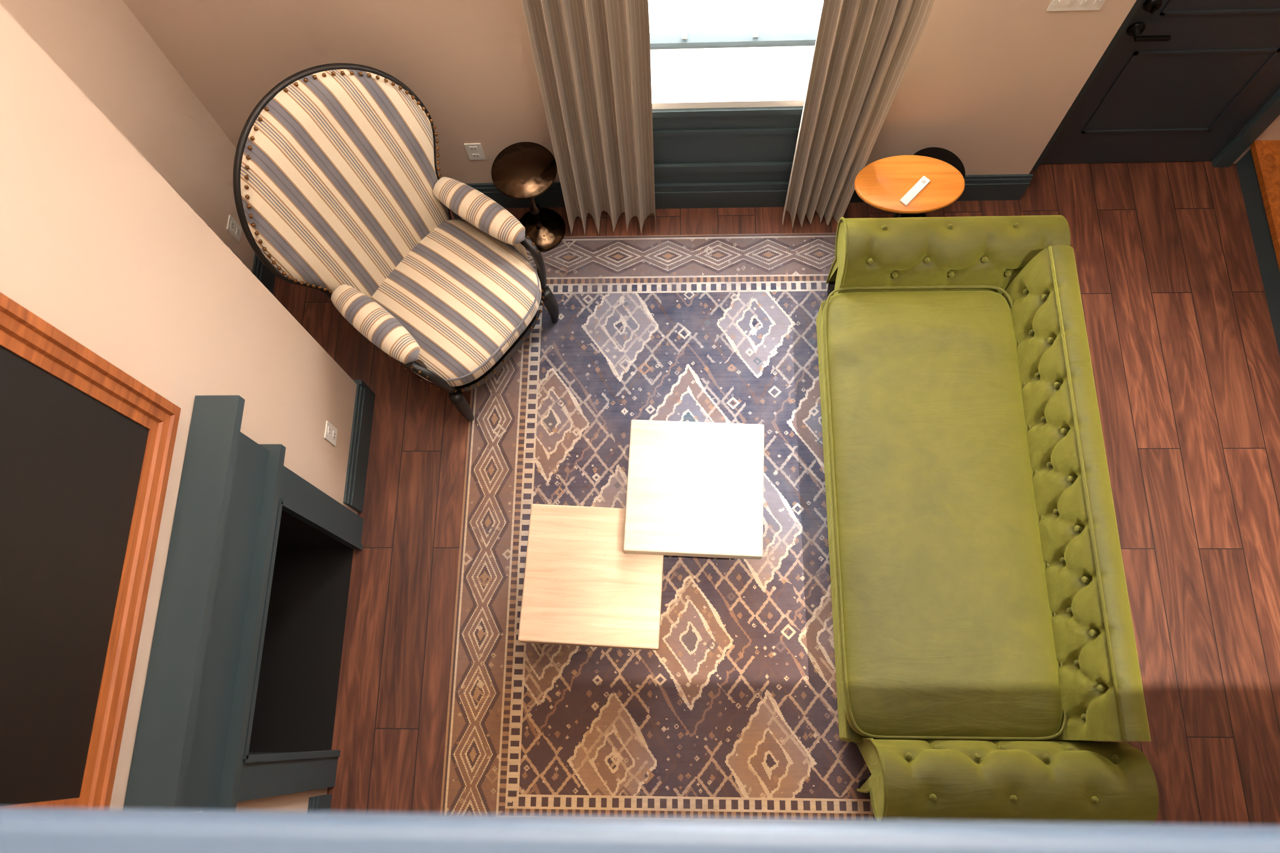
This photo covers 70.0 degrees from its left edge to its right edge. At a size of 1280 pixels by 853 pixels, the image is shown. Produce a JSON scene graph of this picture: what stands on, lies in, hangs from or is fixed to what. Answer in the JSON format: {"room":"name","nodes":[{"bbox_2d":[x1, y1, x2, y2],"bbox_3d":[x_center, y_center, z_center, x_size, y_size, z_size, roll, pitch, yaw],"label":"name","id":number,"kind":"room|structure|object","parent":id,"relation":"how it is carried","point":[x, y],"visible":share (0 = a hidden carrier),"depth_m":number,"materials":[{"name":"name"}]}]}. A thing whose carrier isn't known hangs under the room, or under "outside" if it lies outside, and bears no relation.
{"room":"living room","nodes":[
{"label":"living room","id":0,"kind":"room"},
{"bbox_2d":[0,0,358,811],"bbox_3d":[-1.841,0.487,1.401,0.870,5.200,5.125,0,72,3],"label":"wall","id":1,"kind":"structure","parent":0,"point":[117,199],"depth_m":2.94,"materials":[{"name":"beige paint"}]},
{"bbox_2d":[0,292,181,808],"bbox_3d":[-1.367,0.259,1.772,0.042,1.400,1.122,0,72,3],"label":"picture frame","id":2,"kind":"object","parent":1,"relation":"attached to","point":[86,447],"visible":0.81,"depth_m":2.16,"materials":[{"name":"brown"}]},
{"bbox_2d":[226,214,242,242],"bbox_3d":[-1.852,-0.903,4.177,0.008,0.118,0.075,0,72,3],"label":"wall outlet","id":3,"kind":"object","parent":1,"relation":"attached to","point":[233,227],"visible":1,"depth_m":4.17,"materials":[{"name":"white plastic"}]},
{"bbox_2d":[251,253,375,811],"bbox_3d":[-1.569,1.279,3.768,0.592,0.190,5.125,0,72,3],"label":"baseboard","id":4,"kind":"structure","parent":1,"relation":"attached to","point":[364,405],"depth_m":4.13,"materials":[{"name":"teal paint"}]},
{"bbox_2d":[323,420,337,446],"bbox_3d":[-1.293,0.030,3.829,0.008,0.118,0.075,0,72,3],"label":"wall outlet","id":5,"kind":"object","parent":1,"relation":"attached to","point":[331,431],"visible":1,"depth_m":3.82,"materials":[{"name":"white plastic"}]},
{"bbox_2d":[0,807,1279,852],"bbox_3d":[1.042,0.497,0.840,4.800,1.000,0.300,0,72,3],"label":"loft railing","id":6,"kind":"object","parent":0,"point":[23,830],"depth_m":0.47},
{"bbox_2d":[122,0,1279,183],"bbox_3d":[1.019,-2.170,2.154,6.540,5.200,0.450,0,72,3],"label":"wall","id":7,"kind":"structure","parent":0,"point":[989,84],"depth_m":3.64,"materials":[{"name":"beige paint"}]},
{"bbox_2d":[464,143,485,160],"bbox_3d":[-0.759,-1.263,4.204,0.075,0.118,0.008,0,72,3],"label":"wall outlet","id":8,"kind":"object","parent":7,"relation":"attached to","point":[474,151],"visible":1,"depth_m":4.20,"materials":[{"name":"white plastic"}]},
{"bbox_2d":[651,106,803,208],"bbox_3d":[0.329,-1.229,4.215,1.245,0.760,0.045,0,72,3],"label":"window panel","id":9,"kind":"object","parent":7,"relation":"attached to","point":[721,157],"depth_m":4.19,"materials":[{"name":"teal paint"}]},
{"bbox_2d":[648,0,823,109],"bbox_3d":[0.321,-1.858,2.843,1.242,2.240,0.340,0,72,3],"label":"window","id":10,"kind":"structure","parent":7,"relation":"in","point":[705,54],"depth_m":3.84,"materials":[{"name":"white"}]},
{"bbox_2d":[521,0,655,235],"bbox_3d":[-0.197,-1.549,2.947,0.439,3.388,0.143,0,72,3],"label":"curtain","id":11,"kind":"object","parent":10,"relation":"hanging from","point":[592,59],"visible":1,"depth_m":3.68,"materials":[{"name":"fabric"}]},
{"bbox_2d":[782,0,934,228],"bbox_3d":[0.806,-1.566,2.906,0.376,3.388,0.119,0,72,3],"label":"curtain","id":12,"kind":"object","parent":10,"relation":"hanging from","point":[864,50],"visible":1,"depth_m":3.62,"materials":[{"name":"fabric"}]},
{"bbox_2d":[464,174,1033,208],"bbox_3d":[0.014,-1.148,4.504,3.710,0.190,0.022,0,72,3],"label":"baseboard","id":13,"kind":"structure","parent":7,"relation":"attached to","point":[1009,186],"depth_m":4.46,"materials":[{"name":"teal paint"}]},
{"bbox_2d":[1046,0,1105,11],"bbox_3d":[1.584,-1.538,3.288,0.190,0.120,0.020,0,72,3],"label":"light switch","id":14,"kind":"object","parent":7,"relation":"attached to","point":[1054,5],"visible":1,"depth_m":3.32,"materials":[{"name":"white plastic"}]},
{"bbox_2d":[1030,0,1279,170],"bbox_3d":[2.355,-1.641,3.521,1.010,2.155,0.107,0,72,3],"label":"door","id":15,"kind":"structure","parent":7,"relation":"in","point":[1178,80],"depth_m":4.01,"materials":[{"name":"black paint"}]},
{"bbox_2d":[272,161,1279,826],"bbox_3d":[1.112,1.257,3.855,6.540,0.200,5.875,0,72,3],"label":"floor","id":16,"kind":"structure","parent":0,"point":[1185,358],"depth_m":4.07,"materials":[{"name":"brown wood"}]},
{"bbox_2d":[123,395,363,810],"bbox_3d":[-1.250,0.727,3.262,0.135,1.470,1.240,0,72,3],"label":"fireplace","id":17,"kind":"object","parent":16,"relation":"on","point":[191,750],"visible":0.9,"depth_m":2.76,"materials":[{"name":"teal paint"}]},
{"bbox_2d":[232,63,558,421],"bbox_3d":[-0.927,-0.708,3.783,0.936,1.373,0.900,36,77,13],"label":"striped armchair","id":18,"kind":"object","parent":16,"relation":"on","point":[339,192],"visible":1,"depth_m":3.68,"materials":[{"name":"multicoloured fabric"}]},
{"bbox_2d":[490,142,565,251],"bbox_3d":[-0.505,-1.061,4.311,0.296,0.520,0.296,0,72,3],"label":"pedestal side table","id":19,"kind":"object","parent":16,"relation":"on","point":[522,170],"visible":0.96,"depth_m":4.08,"materials":[{"name":"brown metal"}]},
{"bbox_2d":[440,232,876,820],"bbox_3d":[0.367,0.428,4.056,2.340,0.008,2.900,0,72,3],"label":"area rug","id":20,"kind":"object","parent":16,"relation":"on","point":[734,714],"visible":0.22,"depth_m":3.99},
{"bbox_2d":[518,503,663,650],"bbox_3d":[-0.181,0.645,3.823,0.555,0.337,0.555,2,72,4],"label":"coffee table","id":21,"kind":"object","parent":20,"relation":"on","point":[581,588],"visible":0.89,"depth_m":3.65,"materials":[{"name":"wood"}]},
{"bbox_2d":[623,419,764,559],"bbox_3d":[0.230,0.307,3.864,0.545,0.437,0.545,2,72,3],"label":"coffee table","id":22,"kind":"object","parent":20,"relation":"on","point":[694,489],"visible":1,"depth_m":3.65,"materials":[{"name":"wood"}]},
{"bbox_2d":[815,214,1158,823],"bbox_3d":[1.260,0.286,3.647,0.986,0.795,2.386,0,72,3],"label":"velvet sofa","id":23,"kind":"object","parent":20,"relation":"on","point":[985,646],"visible":0.99,"depth_m":3.47,"materials":[{"name":"green fabric"}]},
{"bbox_2d":[854,155,964,217],"bbox_3d":[1.171,-0.960,4.183,0.470,0.550,0.284,0,72,3],"label":"wooden side table","id":24,"kind":"object","parent":16,"relation":"on","point":[881,184],"visible":0.72,"depth_m":3.92,"materials":[{"name":"brown wood"}]},
{"bbox_2d":[899,175,930,205],"bbox_3d":[1.174,-1.006,3.901,0.038,0.014,0.164,42,78,14],"label":"remote control","id":25,"kind":"object","parent":24,"relation":"on","point":[924,181],"visible":1,"depth_m":3.90,"materials":[{"name":"white plastic"}]},
{"bbox_2d":[900,146,965,217],"bbox_3d":[1.331,-1.073,4.282,0.260,0.420,0.260,0,72,3],"label":"round side table","id":26,"kind":"object","parent":16,"relation":"on","point":[946,155],"visible":0.16,"depth_m":4.11,"materials":[{"name":"black metal"}]},
{"bbox_2d":[1235,139,1279,357],"bbox_3d":[3.485,-0.591,3.854,1.178,0.760,1.748,0,72,3],"label":"cabinet","id":27,"kind":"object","parent":16,"relation":"on","point":[1258,170],"depth_m":4.29,"materials":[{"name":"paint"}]}
]}

